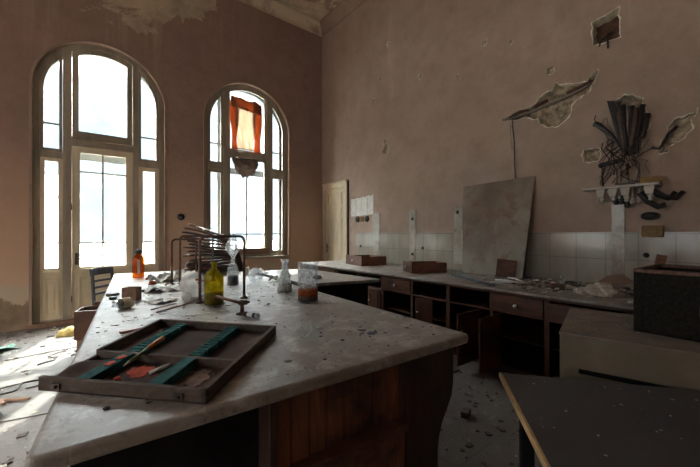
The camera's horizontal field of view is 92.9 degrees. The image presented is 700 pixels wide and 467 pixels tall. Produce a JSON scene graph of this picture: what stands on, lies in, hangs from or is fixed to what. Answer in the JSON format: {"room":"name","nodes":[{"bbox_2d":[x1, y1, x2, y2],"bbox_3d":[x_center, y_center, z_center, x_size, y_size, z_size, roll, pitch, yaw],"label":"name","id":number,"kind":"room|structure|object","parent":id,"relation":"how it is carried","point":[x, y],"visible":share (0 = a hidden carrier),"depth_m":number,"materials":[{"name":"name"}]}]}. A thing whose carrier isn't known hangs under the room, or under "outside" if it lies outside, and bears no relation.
{"room":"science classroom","nodes":[
{"label":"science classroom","id":0,"kind":"room"},
{"bbox_2d":[0,0,321,332],"bbox_3d":[-4.613,-1.910,5.855,10.470,6.820,0.450,0,0,-38],"label":"wall","id":1,"kind":"structure","parent":0,"point":[192,48],"depth_m":6.53,"materials":[{"name":"paint"}]},
{"bbox_2d":[26,319,73,329],"bbox_3d":[-4.287,1.468,5.840,2.000,0.065,0.120,0,0,-38],"label":"trim","id":2,"kind":"structure","parent":1,"relation":"attached to","point":[68,321],"depth_m":5.36,"materials":[{"name":"wood"}]},
{"bbox_2d":[29,39,166,324],"bbox_3d":[-4.283,-0.915,5.819,1.920,4.830,0.018,0,0,-38],"label":"trim","id":3,"kind":"structure","parent":1,"relation":"attached to","point":[44,52],"depth_m":5.25,"materials":[{"name":"paint"}]},
{"bbox_2d":[33,44,163,323],"bbox_3d":[-4.420,-0.912,5.990,1.850,4.765,0.399,0,0,-38],"label":"door","id":4,"kind":"structure","parent":1,"relation":"in","point":[58,292],"depth_m":5.64,"materials":[{"name":"grey wood"}]},
{"bbox_2d":[203,81,289,257],"bbox_3d":[-2.229,-1.423,7.453,1.990,3.885,0.018,0,0,-38],"label":"trim","id":5,"kind":"structure","parent":1,"relation":"attached to","point":[223,85],"depth_m":7.01,"materials":[{"name":"paint"}]},
{"bbox_2d":[204,84,289,260],"bbox_3d":[-2.344,-1.380,7.597,1.950,3.900,0.470,0,0,-38],"label":"window","id":6,"kind":"structure","parent":1,"relation":"in","point":[221,166],"depth_m":7.62,"materials":[{"name":"grey wood"}]},
{"bbox_2d":[232,156,258,177],"bbox_3d":[-2.304,-1.462,7.389,0.625,0.460,0.103,0,0,-38],"label":"cloth","id":7,"kind":"object","parent":6,"relation":"hanging from","point":[245,167],"visible":1,"depth_m":7.37,"materials":[{"name":"fabric"}]},
{"bbox_2d":[229,94,263,153],"bbox_3d":[-2.297,-2.428,7.459,0.791,1.216,0.054,0,0,-38],"label":"curtain","id":8,"kind":"object","parent":6,"relation":"hanging from","point":[245,116],"visible":1,"depth_m":7.43,"materials":[{"name":"fabric"}]},
{"bbox_2d":[238,0,321,36],"bbox_3d":[-4.580,-5.210,5.453,10.020,0.220,0.220,0,0,-38],"label":"trim","id":9,"kind":"structure","parent":1,"relation":"attached to","point":[275,8],"depth_m":7.93,"materials":[{"name":"paint"}]},
{"bbox_2d":[0,324,542,466],"bbox_3d":[-1.325,1.600,1.361,10.920,0.200,11.579,0,0,-38],"label":"floor","id":10,"kind":"structure","parent":0,"point":[484,417],"depth_m":2.62,"materials":[{"name":"concrete"}]},
{"bbox_2d":[0,354,51,388],"bbox_3d":[-3.629,1.495,3.566,0.850,0.006,0.720,0,0,38],"label":"sheet","id":11,"kind":"object","parent":10,"relation":"on","point":[14,376],"visible":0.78,"depth_m":3.63,"materials":[{"name":"paper"}]},
{"bbox_2d":[0,389,57,421],"bbox_3d":[-2.983,1.494,2.866,0.800,0.006,0.600,0,0,-26],"label":"sheet","id":12,"kind":"object","parent":10,"relation":"on","point":[43,400],"visible":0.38,"depth_m":2.89,"materials":[{"name":"paper"}]},
{"bbox_2d":[0,397,30,401],"bbox_3d":[-2.993,1.476,2.960,0.260,0.020,0.028,0,0,-9],"label":"scrap","id":13,"kind":"object","parent":12,"relation":"on","point":[20,398],"visible":1,"depth_m":2.96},
{"bbox_2d":[0,379,37,395],"bbox_3d":[-3.201,1.478,3.140,0.129,0.022,0.511,0,0,10],"label":"cable","id":14,"kind":"object","parent":12,"relation":"on","point":[36,379],"visible":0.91,"depth_m":3.17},
{"bbox_2d":[0,326,76,466],"bbox_3d":[-3.550,1.488,3.310,1.801,0.022,4.610,0,0,-38],"label":"debris","id":15,"kind":"object","parent":10,"relation":"on","point":[24,434],"visible":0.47,"depth_m":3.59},
{"bbox_2d":[3,336,76,360],"bbox_3d":[-4.017,1.495,4.407,0.620,0.006,0.800,0,0,43],"label":"sheet","id":16,"kind":"object","parent":10,"relation":"on","point":[31,349],"visible":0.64,"depth_m":4.32,"materials":[{"name":"paper"}]},
{"bbox_2d":[25,356,74,388],"bbox_3d":[-3.191,1.488,3.659,0.500,0.006,0.780,0,0,-41],"label":"sheet","id":17,"kind":"object","parent":10,"relation":"on","point":[52,368],"visible":0.57,"depth_m":3.66,"materials":[{"name":"paper"}]},
{"bbox_2d":[37,349,65,364],"bbox_3d":[-3.566,1.478,3.999,0.127,0.021,0.510,0,0,-22],"label":"cable","id":18,"kind":"object","parent":17,"relation":"on","point":[49,356],"visible":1,"depth_m":3.95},
{"bbox_2d":[55,326,73,336],"bbox_3d":[-4.129,1.433,4.926,0.346,0.133,0.222,0,0,-38],"label":"cloth","id":19,"kind":"object","parent":10,"relation":"on","point":[69,331],"visible":0.62,"depth_m":4.84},
{"bbox_2d":[74,301,100,350],"bbox_3d":[-3.272,1.200,4.265,0.320,0.600,0.350,0,0,-22],"label":"case","id":20,"kind":"object","parent":10,"relation":"on","point":[83,317],"visible":0.39,"depth_m":4.08,"materials":[{"name":"red wood"}]},
{"bbox_2d":[89,266,113,305],"bbox_3d":[-3.434,1.000,4.859,0.506,1.000,0.406,0,0,2],"label":"wooden chair","id":21,"kind":"object","parent":10,"relation":"on","point":[102,270],"visible":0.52,"depth_m":4.84,"materials":[{"name":"grey wood"}]},
{"bbox_2d":[25,270,467,466],"bbox_3d":[-1.470,1.042,3.414,1.932,0.915,4.853,0,0,-35],"label":"lab bench","id":22,"kind":"object","parent":10,"relation":"on","point":[379,404],"depth_m":1.60,"materials":[{"name":"stone"}]},
{"bbox_2d":[117,297,133,308],"bbox_3d":[-1.807,0.557,2.654,0.087,0.087,0.137,0,0,24],"label":"glass jar","id":23,"kind":"object","parent":22,"relation":"on","point":[127,302],"visible":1,"depth_m":2.66,"materials":[{"name":"white"}]},
{"bbox_2d":[122,286,141,300],"bbox_3d":[-1.970,0.541,3.007,0.124,0.115,0.090,0,0,-4],"label":"cardboard box","id":24,"kind":"object","parent":22,"relation":"on","point":[135,292],"visible":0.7,"depth_m":2.97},
{"bbox_2d":[135,249,141,273],"bbox_3d":[-2.911,0.411,4.583,0.146,0.394,0.147,0,0,-38],"label":"glass bottle","id":25,"kind":"object","parent":22,"relation":"on","point":[138,251],"visible":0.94,"depth_m":4.53,"materials":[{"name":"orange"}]},
{"bbox_2d":[38,319,275,403],"bbox_3d":[-0.863,0.573,1.648,0.792,0.051,0.929,0,0,4],"label":"tray","id":26,"kind":"object","parent":22,"relation":"on","point":[223,348],"visible":0.98,"depth_m":1.46,"materials":[{"name":"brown wood"}]},
{"bbox_2d":[123,336,164,365],"bbox_3d":[-0.951,0.538,1.547,0.025,0.034,0.328,0,0,-1],"label":"brush","id":27,"kind":"object","parent":26,"relation":"on","point":[160,339],"visible":1,"depth_m":1.54,"materials":[{"name":"wood"}]},
{"bbox_2d":[149,363,170,374],"bbox_3d":[-0.817,0.581,1.431,0.015,0.016,0.090,0,0,23],"label":"paper roll","id":28,"kind":"object","parent":26,"relation":"in","point":[168,364],"visible":1,"depth_m":1.42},
{"bbox_2d":[144,297,177,304],"bbox_3d":[-1.648,0.581,2.906,0.165,0.032,0.230,0,0,21],"label":"crumpled paper","id":29,"kind":"object","parent":22,"relation":"on","point":[156,301],"visible":1,"depth_m":2.86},
{"bbox_2d":[143,283,180,292],"bbox_3d":[-1.943,0.564,3.502,0.354,0.066,0.269,0,0,-18],"label":"crumpled paper","id":30,"kind":"object","parent":22,"relation":"on","point":[169,287],"visible":0.92,"depth_m":3.45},
{"bbox_2d":[147,271,178,282],"bbox_3d":[-2.345,0.540,4.201,0.268,0.115,0.310,0,0,37],"label":"crumpled paper","id":31,"kind":"object","parent":22,"relation":"on","point":[164,276],"visible":0.92,"depth_m":4.19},
{"bbox_2d":[156,299,197,312],"bbox_3d":[-1.388,0.589,2.748,0.052,0.015,0.512,0,0,10],"label":"twig","id":32,"kind":"object","parent":22,"relation":"on","point":[196,299],"visible":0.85,"depth_m":2.67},
{"bbox_2d":[170,238,196,284],"bbox_3d":[-2.006,0.329,4.033,0.068,0.541,0.351,0,0,41],"label":"frame","id":33,"kind":"object","parent":22,"relation":"on","point":[173,240],"visible":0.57,"depth_m":3.95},
{"bbox_2d":[169,269,197,278],"bbox_3d":[-2.260,0.535,4.527,0.310,0.124,0.308,0,0,12],"label":"crumpled paper","id":34,"kind":"object","parent":22,"relation":"on","point":[183,273],"visible":0.34,"depth_m":4.51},
{"bbox_2d":[181,291,192,301],"bbox_3d":[-1.430,0.554,2.922,0.092,0.090,0.096,0,0,-38],"label":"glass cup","id":35,"kind":"object","parent":22,"relation":"on","point":[188,296],"visible":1,"depth_m":2.90,"materials":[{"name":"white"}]},
{"bbox_2d":[180,272,207,296],"bbox_3d":[-1.465,0.479,3.128,0.239,0.238,0.241,0,0,-12],"label":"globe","id":36,"kind":"object","parent":22,"relation":"on","point":[191,278],"visible":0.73,"depth_m":3.06,"materials":[{"name":"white glass"}]},
{"bbox_2d":[177,235,215,283],"bbox_3d":[-1.875,0.309,4.080,0.443,0.580,0.067,0,0,-38],"label":"frame","id":37,"kind":"object","parent":22,"relation":"on","point":[182,236],"visible":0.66,"depth_m":4.03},
{"bbox_2d":[189,269,236,271],"bbox_3d":[-2.150,0.574,5.238,0.695,0.038,0.300,0,0,-19],"label":"board","id":38,"kind":"object","parent":22,"relation":"on","point":[232,269],"visible":0.32,"depth_m":5.13,"materials":[{"name":"brown wood"}]},
{"bbox_2d":[185,267,235,269],"bbox_3d":[-2.168,0.542,5.223,0.729,0.035,0.300,0,0,-18],"label":"board","id":39,"kind":"object","parent":38,"relation":"on","point":[226,268],"visible":0.6,"depth_m":5.10,"materials":[{"name":"red wood"}]},
{"bbox_2d":[185,264,236,267],"bbox_3d":[-2.154,0.508,5.199,0.725,0.037,0.300,0,0,-17],"label":"board","id":40,"kind":"object","parent":39,"relation":"on","point":[225,265],"visible":0.66,"depth_m":5.09,"materials":[{"name":"red wood"}]},
{"bbox_2d":[185,261,233,265],"bbox_3d":[-2.169,0.467,5.189,0.683,0.052,0.300,0,0,-21],"label":"board","id":41,"kind":"object","parent":40,"relation":"on","point":[225,262],"visible":0.73,"depth_m":5.11,"materials":[{"name":"brown wood"}]},
{"bbox_2d":[187,258,236,263],"bbox_3d":[-2.142,0.430,5.204,0.701,0.058,0.300,0,0,-18],"label":"board","id":42,"kind":"object","parent":41,"relation":"on","point":[234,259],"visible":0.85,"depth_m":5.11,"materials":[{"name":"red wood"}]},
{"bbox_2d":[189,256,233,261],"bbox_3d":[-2.143,0.394,5.207,0.620,0.054,0.300,0,0,-14],"label":"board","id":43,"kind":"object","parent":42,"relation":"on","point":[218,257],"visible":0.7,"depth_m":5.10,"materials":[{"name":"red wood"}]},
{"bbox_2d":[183,253,233,256],"bbox_3d":[-2.191,0.343,5.206,0.720,0.051,0.300,0,0,-17],"label":"board","id":44,"kind":"object","parent":43,"relation":"on","point":[202,254],"visible":0.77,"depth_m":5.11,"materials":[{"name":"brown wood"}]},
{"bbox_2d":[188,250,235,254],"bbox_3d":[-2.156,0.297,5.220,0.680,0.078,0.300,0,0,-21],"label":"board","id":45,"kind":"object","parent":44,"relation":"on","point":[202,251],"visible":0.65,"depth_m":5.11,"materials":[{"name":"red wood"}]},
{"bbox_2d":[183,246,233,252],"bbox_3d":[-2.174,0.242,5.179,0.703,0.101,0.300,0,0,-13],"label":"board","id":46,"kind":"object","parent":45,"relation":"on","point":[190,247],"visible":0.79,"depth_m":5.07,"materials":[{"name":"red wood"}]},
{"bbox_2d":[188,243,231,248],"bbox_3d":[-2.161,0.197,5.181,0.602,0.094,0.300,0,0,-18],"label":"board","id":47,"kind":"object","parent":46,"relation":"on","point":[191,244],"visible":0.79,"depth_m":5.07,"materials":[{"name":"brown wood"}]},
{"bbox_2d":[187,240,233,246],"bbox_3d":[-2.166,0.150,5.202,0.632,0.102,0.300,0,0,-15],"label":"board","id":48,"kind":"object","parent":47,"relation":"on","point":[192,241],"visible":0.75,"depth_m":5.09,"materials":[{"name":"red wood"}]},
{"bbox_2d":[183,237,229,244],"bbox_3d":[-2.217,0.105,5.187,0.642,0.128,0.300,0,0,-12],"label":"board","id":49,"kind":"object","parent":48,"relation":"on","point":[196,238],"visible":0.69,"depth_m":5.08,"materials":[{"name":"red wood"}]},
{"bbox_2d":[182,231,229,242],"bbox_3d":[-2.217,0.056,5.177,0.662,0.174,0.300,0,0,-15],"label":"board","id":50,"kind":"object","parent":49,"relation":"on","point":[182,231],"visible":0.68,"depth_m":5.07,"materials":[{"name":"brown wood"}]},
{"bbox_2d":[184,227,229,239],"bbox_3d":[-2.203,0.011,5.157,0.631,0.204,0.300,0,0,-21],"label":"board","id":51,"kind":"object","parent":50,"relation":"on","point":[184,227],"visible":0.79,"depth_m":5.00,"materials":[{"name":"red wood"}]},
{"bbox_2d":[189,224,222,234],"bbox_3d":[-2.183,-0.036,5.212,0.577,0.218,0.300,0,0,-15],"label":"board","id":52,"kind":"object","parent":51,"relation":"on","point":[196,226],"visible":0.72,"depth_m":5.08,"materials":[{"name":"red wood"}]},
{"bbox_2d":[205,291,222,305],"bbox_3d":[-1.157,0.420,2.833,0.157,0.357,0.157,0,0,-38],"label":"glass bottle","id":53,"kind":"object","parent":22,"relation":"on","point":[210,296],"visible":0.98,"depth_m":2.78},
{"bbox_2d":[96,274,333,327],"bbox_3d":[-1.837,0.596,3.879,1.852,0.005,3.304,0,0,-38],"label":"flakes","id":54,"kind":"object","parent":22,"relation":"on","point":[217,274],"visible":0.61,"depth_m":2.59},
{"bbox_2d":[196,235,247,303],"bbox_3d":[-1.139,0.306,2.982,0.448,0.586,0.068,0,0,-35],"label":"frame","id":55,"kind":"object","parent":22,"relation":"on","point":[244,296],"visible":1,"depth_m":2.95,"materials":[{"name":"metal"}]},
{"bbox_2d":[226,238,239,284],"bbox_3d":[-1.363,0.305,3.880,0.165,0.598,0.165,0,0,-38],"label":"flask","id":56,"kind":"object","parent":22,"relation":"on","point":[232,279],"visible":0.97,"depth_m":3.84,"materials":[{"name":"white"}]},
{"bbox_2d":[216,295,249,314],"bbox_3d":[-0.878,0.531,2.500,0.246,0.136,0.090,0,0,15],"label":"stand","id":57,"kind":"object","parent":22,"relation":"on","point":[242,302],"visible":0.96,"depth_m":2.47,"materials":[{"name":"brown metal"}]},
{"bbox_2d":[235,240,242,270],"bbox_3d":[-1.784,0.350,5.359,0.160,0.573,0.108,0,0,-38],"label":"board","id":58,"kind":"object","parent":22,"relation":"on","point":[239,267],"visible":0.73,"depth_m":5.33,"materials":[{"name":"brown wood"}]},
{"bbox_2d":[243,311,259,317],"bbox_3d":[-0.703,0.581,2.377,0.130,0.036,0.036,0,0,26],"label":"test tube","id":59,"kind":"object","parent":22,"relation":"on","point":[246,314],"visible":1,"depth_m":2.36,"materials":[{"name":"glass"}]},
{"bbox_2d":[246,266,263,274],"bbox_3d":[-1.400,0.542,4.890,0.270,0.110,0.306,0,0,-19],"label":"crumpled paper","id":60,"kind":"object","parent":22,"relation":"on","point":[254,271],"visible":0.92,"depth_m":4.85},
{"bbox_2d":[92,271,434,409],"bbox_3d":[-1.437,0.596,3.419,1.789,0.005,4.640,0,0,-35],"label":"crumbs","id":61,"kind":"object","parent":22,"relation":"on","point":[148,402],"visible":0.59,"depth_m":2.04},
{"bbox_2d":[268,273,291,281],"bbox_3d":[-0.885,0.548,4.215,0.205,0.098,0.232,0,0,40],"label":"crumpled paper","id":62,"kind":"object","parent":22,"relation":"on","point":[276,277],"visible":0.7,"depth_m":4.20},
{"bbox_2d":[277,259,292,291],"bbox_3d":[-0.679,0.435,3.475,0.166,0.328,0.166,0,0,-38],"label":"flask","id":63,"kind":"object","parent":22,"relation":"on","point":[283,286],"visible":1,"depth_m":3.44,"materials":[{"name":"clear glass"}]},
{"bbox_2d":[298,282,317,301],"bbox_3d":[-0.374,0.426,2.960,0.188,0.346,0.188,0,0,-38],"label":"glass beaker","id":64,"kind":"object","parent":22,"relation":"on","point":[306,292],"visible":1,"depth_m":2.89,"materials":[{"name":"glass"}]},
{"bbox_2d":[259,269,379,305],"bbox_3d":[-0.584,1.050,4.832,0.982,0.900,1.908,0,0,-38],"label":"bench","id":65,"kind":"object","parent":10,"relation":"on","point":[353,288],"visible":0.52,"depth_m":4.34,"materials":[{"name":"stone"}]},
{"bbox_2d":[259,269,379,286],"bbox_3d":[-0.584,0.620,4.832,0.982,0.040,1.908,0,0,-38],"label":"countertop","id":66,"kind":"structure","parent":65,"relation":"on","point":[299,276],"depth_m":4.44,"materials":[{"name":"stone"}]},
{"bbox_2d":[304,265,336,272],"bbox_3d":[-0.126,1.072,6.825,1.299,0.856,1.160,0,0,-38],"label":"base cabinet","id":67,"kind":"object","parent":10,"relation":"on","point":[305,266],"visible":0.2,"depth_m":6.44,"materials":[{"name":"brown wood"}]},
{"bbox_2d":[337,269,381,309],"bbox_3d":[0.595,1.072,5.917,1.302,0.856,1.160,0,0,-38],"label":"base cabinet","id":68,"kind":"object","parent":10,"relation":"on","point":[375,288],"visible":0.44,"depth_m":5.26,"materials":[{"name":"brown wood"}]},
{"bbox_2d":[382,276,447,327],"bbox_3d":[1.313,1.072,4.993,1.329,0.856,1.180,0,0,-38],"label":"base cabinet","id":69,"kind":"object","parent":10,"relation":"on","point":[427,302],"visible":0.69,"depth_m":4.79,"materials":[{"name":"brown wood"}]},
{"bbox_2d":[388,303,445,322],"bbox_3d":[1.375,1.153,5.042,1.110,0.015,1.140,0,0,-38],"label":"shelf","id":70,"kind":"object","parent":69,"relation":"attached to","point":[439,314],"depth_m":4.95,"materials":[{"name":"red wood"}]},
{"bbox_2d":[461,407,470,419],"bbox_3d":[0.953,1.476,2.738,0.060,0.050,0.100,0,0,32],"label":"scrap","id":71,"kind":"object","parent":10,"relation":"on","point":[466,412],"visible":1,"depth_m":2.71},
{"bbox_2d":[440,369,541,466],"bbox_3d":[0.899,1.491,3.244,1.568,0.016,2.164,0,0,-38],"label":"rubble","id":72,"kind":"object","parent":10,"relation":"on","point":[469,445],"visible":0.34,"depth_m":2.52,"materials":[{"name":"stone"}]},
{"bbox_2d":[448,285,546,376],"bbox_3d":[1.898,1.072,3.975,1.680,0.856,1.140,0,0,-38],"label":"base cabinet","id":73,"kind":"object","parent":10,"relation":"on","point":[507,333],"visible":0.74,"depth_m":3.67,"materials":[{"name":"brown wood"}]},
{"bbox_2d":[454,314,543,346],"bbox_3d":[2.097,1.153,4.134,1.110,0.015,1.100,0,0,-38],"label":"shelf","id":74,"kind":"object","parent":73,"relation":"attached to","point":[531,331],"depth_m":3.85,"materials":[{"name":"red wood"}]},
{"bbox_2d":[546,299,633,377],"bbox_3d":[2.764,1.072,3.112,1.399,0.856,1.290,0,0,-38],"label":"base cabinet","id":75,"kind":"object","parent":10,"relation":"on","point":[556,311],"visible":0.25,"depth_m":3.29,"materials":[{"name":"brown wood"}]},
{"bbox_2d":[499,372,699,466],"bbox_3d":[1.209,1.139,1.373,0.955,0.722,0.800,0,0,13],"label":"table","id":76,"kind":"object","parent":10,"relation":"on","point":[627,434],"visible":1,"depth_m":1.39,"materials":[{"name":"brown wood"}]},
{"bbox_2d":[559,308,699,389],"bbox_3d":[1.925,1.050,2.059,1.004,0.900,0.846,0,0,37],"label":"cabinet","id":77,"kind":"object","parent":10,"relation":"on","point":[628,356],"visible":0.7,"depth_m":1.89,"materials":[{"name":"wood"}]},
{"bbox_2d":[633,264,699,341],"bbox_3d":[2.125,0.408,2.019,0.581,0.384,0.528,0,0,-38],"label":"equipment box","id":78,"kind":"object","parent":77,"relation":"on","point":[666,296],"visible":1,"depth_m":1.94,"materials":[{"name":"black paint"}]},
{"bbox_2d":[276,0,342,20],"bbox_3d":[-1.325,-5.420,1.361,10.920,0.200,11.579,0,0,-38],"label":"ceiling","id":79,"kind":"structure","parent":0,"point":[316,9],"depth_m":7.80,"materials":[{"name":"paint"}]},
{"bbox_2d":[322,0,699,286],"bbox_3d":[2.817,-1.910,4.559,0.455,6.820,10.829,0,0,-38],"label":"wall","id":80,"kind":"structure","parent":0,"point":[417,95],"depth_m":4.86,"materials":[{"name":"paint"}]},
{"bbox_2d":[322,179,348,260],"bbox_3d":[-0.381,0.120,8.153,0.085,2.760,1.045,0,0,-38],"label":"door","id":81,"kind":"structure","parent":80,"relation":"in","point":[335,194],"depth_m":8.12,"materials":[{"name":"beige paint"}]},
{"bbox_2d":[320,0,365,36],"bbox_3d":[2.557,-5.210,4.352,0.220,0.220,10.829,0,0,-38],"label":"trim","id":82,"kind":"structure","parent":80,"relation":"attached to","point":[344,8],"depth_m":7.93,"materials":[{"name":"paint"}]},
{"bbox_2d":[351,195,373,216],"bbox_3d":[0.259,-0.611,7.404,0.011,0.438,0.767,0,0,-38],"label":"papers","id":83,"kind":"object","parent":80,"relation":"attached to","point":[364,205],"visible":1,"depth_m":7.38,"materials":[{"name":"paper"}]},
{"bbox_2d":[373,213,379,255],"bbox_3d":[0.557,0.035,7.030,0.016,0.930,0.210,0,0,-38],"label":"trim","id":84,"kind":"structure","parent":80,"relation":"attached to","point":[376,216],"depth_m":7.02,"materials":[{"name":"wood"}]},
{"bbox_2d":[409,210,415,259],"bbox_3d":[1.176,0.030,6.251,0.016,0.940,0.150,0,0,-38],"label":"trim","id":85,"kind":"structure","parent":80,"relation":"attached to","point":[412,213],"depth_m":6.24,"materials":[{"name":"wood"}]},
{"bbox_2d":[454,206,462,263],"bbox_3d":[1.786,0.025,5.484,0.016,0.950,0.160,0,0,-38],"label":"trim","id":86,"kind":"structure","parent":80,"relation":"attached to","point":[458,218],"depth_m":5.47,"materials":[{"name":"wood"}]},
{"bbox_2d":[512,117,515,178],"bbox_3d":[2.338,-1.226,4.760,0.034,0.893,0.091,0,0,-11],"label":"cable","id":87,"kind":"object","parent":80,"relation":"hanging from","point":[512,117],"visible":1,"depth_m":4.75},
{"bbox_2d":[356,232,699,286],"bbox_3d":[3.071,0.292,3.874,0.010,0.615,9.440,0,0,-38],"label":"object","id":88,"kind":"structure","parent":80,"relation":"attached to","point":[576,256],"depth_m":4.22,"materials":[{"name":"white tile"}]},
{"bbox_2d":[509,99,547,117],"bbox_3d":[2.493,-1.748,4.673,0.045,0.128,0.518,0,0,-41],"label":"conduit","id":89,"kind":"object","parent":80,"relation":"attached to","point":[546,100],"visible":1,"depth_m":4.65,"materials":[{"name":"metal"}]},
{"bbox_2d":[502,82,591,120],"bbox_3d":[2.608,-1.747,4.485,0.075,0.193,1.101,0,0,-41],"label":"conduit","id":90,"kind":"object","parent":80,"relation":"attached to","point":[589,84],"visible":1,"depth_m":4.42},
{"bbox_2d":[566,79,591,93],"bbox_3d":[2.873,-1.842,4.181,0.043,0.104,0.281,0,0,-34],"label":"conduit","id":91,"kind":"object","parent":80,"relation":"attached to","point":[589,80],"visible":1,"depth_m":4.17,"materials":[{"name":"metal"}]},
{"bbox_2d":[599,31,614,48],"bbox_3d":[3.062,-2.284,3.939,0.192,0.248,0.162,0,0,-38],"label":"cable","id":92,"kind":"object","parent":80,"relation":"attached to","point":[609,33],"visible":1,"depth_m":3.89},
{"bbox_2d":[612,196,624,274],"bbox_3d":[3.094,0.035,3.841,0.016,0.930,0.120,0,0,-38],"label":"trim","id":93,"kind":"structure","parent":80,"relation":"attached to","point":[618,211],"depth_m":3.83,"materials":[{"name":"paint"}]},
{"bbox_2d":[593,101,654,186],"bbox_3d":[3.071,-1.028,3.759,0.144,1.025,0.548,0,0,-38],"label":"duct","id":94,"kind":"object","parent":80,"relation":"attached to","point":[628,121],"visible":0.98,"depth_m":3.73,"materials":[{"name":"metal"}]},
{"bbox_2d":[582,182,685,208],"bbox_3d":[3.094,-0.392,3.676,0.220,0.281,0.857,0,0,-38],"label":"shelf","id":95,"kind":"object","parent":80,"relation":"attached to","point":[649,188],"visible":1,"depth_m":3.62,"materials":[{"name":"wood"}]},
{"bbox_2d":[639,176,661,182],"bbox_3d":[3.193,-0.567,3.536,0.180,0.070,0.060,0,0,40],"label":"wooden block","id":96,"kind":"object","parent":95,"relation":"on","point":[652,178],"visible":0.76,"depth_m":3.52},
{"bbox_2d":[640,212,660,219],"bbox_3d":[3.239,-0.190,3.599,0.090,0.093,0.163,0,0,-38],"label":"junction box","id":97,"kind":"object","parent":80,"relation":"attached to","point":[648,215],"visible":1,"depth_m":3.57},
{"bbox_2d":[642,225,663,236],"bbox_3d":[3.262,-0.022,3.592,0.042,0.125,0.180,0,0,-38],"label":"box","id":98,"kind":"object","parent":80,"relation":"attached to","point":[647,231],"visible":1,"depth_m":3.58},
{"bbox_2d":[652,126,677,148],"bbox_3d":[3.329,-1.009,3.519,0.208,0.240,0.072,0,0,32],"label":"cable","id":99,"kind":"object","parent":80,"relation":"attached to","point":[675,127],"visible":1,"depth_m":3.50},
{"bbox_3d":[3.578,1.072,2.169,1.299,0.856,1.200,0,0,-39],"label":"base cabinet","id":100,"kind":"object","parent":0,"visible":0},
{"bbox_2d":[302,260,633,311],"bbox_3d":[1.757,0.623,4.464,1.308,0.045,7.200,0,0,-38],"label":"countertop","id":101,"kind":"structure","parent":100,"relation":"on","point":[617,302],"depth_m":4.00,"materials":[{"name":"stone"}]},
{"bbox_2d":[346,255,385,265],"bbox_3d":[0.290,0.510,6.460,0.604,0.180,0.600,0,0,-30],"label":"wooden box","id":102,"kind":"object","parent":101,"relation":"on","point":[358,260],"visible":1,"depth_m":6.27,"materials":[{"name":"brown wood"}]},
{"bbox_2d":[403,261,446,272],"bbox_3d":[1.148,0.517,5.225,0.624,0.165,0.360,0,0,-13],"label":"wooden box","id":103,"kind":"object","parent":101,"relation":"on","point":[408,266],"visible":1,"depth_m":5.08,"materials":[{"name":"brown wood"}]},
{"bbox_2d":[451,273,494,285],"bbox_3d":[1.553,0.585,4.289,0.028,0.028,1.062,0,0,-9],"label":"bar","id":104,"kind":"object","parent":101,"relation":"on","point":[461,276],"visible":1,"depth_m":4.17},
{"bbox_2d":[326,262,632,302],"bbox_3d":[1.296,0.592,5.057,1.235,0.014,5.302,0,0,-38],"label":"crumbs","id":105,"kind":"object","parent":101,"relation":"on","point":[326,262],"visible":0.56,"depth_m":4.19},
{"bbox_2d":[462,176,534,278],"bbox_3d":[2.062,-0.096,4.873,0.321,1.386,1.100,0,0,-38],"label":"board","id":106,"kind":"object","parent":101,"relation":"on","point":[496,215],"visible":1,"depth_m":4.81,"materials":[{"name":"wood"}]},
{"bbox_2d":[495,259,516,277],"bbox_3d":[2.117,0.479,4.522,0.259,0.264,0.078,0,0,31],"label":"board","id":107,"kind":"object","parent":101,"relation":"on","point":[504,268],"visible":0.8,"depth_m":4.51,"materials":[{"name":"red wood"}]},
{"bbox_2d":[542,283,565,287],"bbox_3d":[2.301,0.579,3.743,0.300,0.042,0.220,0,0,-38],"label":"chunk","id":108,"kind":"object","parent":101,"relation":"on","point":[548,285],"visible":0.87,"depth_m":3.68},
{"bbox_2d":[478,276,633,301],"bbox_3d":[2.402,0.588,3.712,1.232,0.021,2.028,0,0,-38],"label":"rubble","id":109,"kind":"object","parent":101,"relation":"on","point":[567,285],"visible":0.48,"depth_m":3.82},
{"bbox_2d":[483,275,633,295],"bbox_3d":[2.415,0.589,3.689,1.211,0.020,2.055,0,0,-38],"label":"crumbs","id":110,"kind":"object","parent":101,"relation":"on","point":[545,282],"visible":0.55,"depth_m":3.81,"materials":[{"name":"stone"}]},
{"bbox_2d":[573,286,587,294],"bbox_3d":[2.333,0.565,3.339,0.216,0.069,0.132,0,0,-38],"label":"chunk","id":111,"kind":"object","parent":101,"relation":"on","point":[579,290],"visible":0.8,"depth_m":3.29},
{"bbox_2d":[584,282,625,296],"bbox_3d":[2.516,0.540,3.297,0.450,0.120,0.338,0,0,-38],"label":"chunk","id":112,"kind":"object","parent":101,"relation":"on","point":[600,289],"visible":0.96,"depth_m":3.19,"materials":[{"name":"stone"}]},
{"bbox_2d":[598,274,633,284],"bbox_3d":[2.655,0.468,3.345,0.315,0.135,0.175,0,0,-13],"label":"flake","id":113,"kind":"object","parent":112,"relation":"on","point":[620,279],"visible":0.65,"depth_m":3.33,"materials":[{"name":"paint"}]},
{"bbox_2d":[654,254,666,263],"bbox_3d":[2.992,0.404,3.250,0.150,0.404,0.040,0,0,32],"label":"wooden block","id":114,"kind":"object","parent":101,"relation":"on","point":[660,259],"visible":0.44,"depth_m":3.22,"materials":[{"name":"brown wood"}]},
{"label":"outside","id":115,"kind":"structure","parent":0,"visible":0},
{"bbox_2d":[45,241,276,267],"bbox_3d":[-30.419,2.250,38.242,120.000,0.300,82.271,0,0,-39],"label":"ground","id":116,"kind":"structure","parent":115,"point":[114,253],"depth_m":34.97,"materials":[{"name":"white"}]},
{"bbox_2d":[45,174,83,259],"bbox_3d":[-30.575,-1.300,26.791,14.300,6.800,8.800,0,0,-38],"label":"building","id":117,"kind":"structure","parent":116,"relation":"on","point":[51,181],"depth_m":26.78,"materials":[{"name":"white"}]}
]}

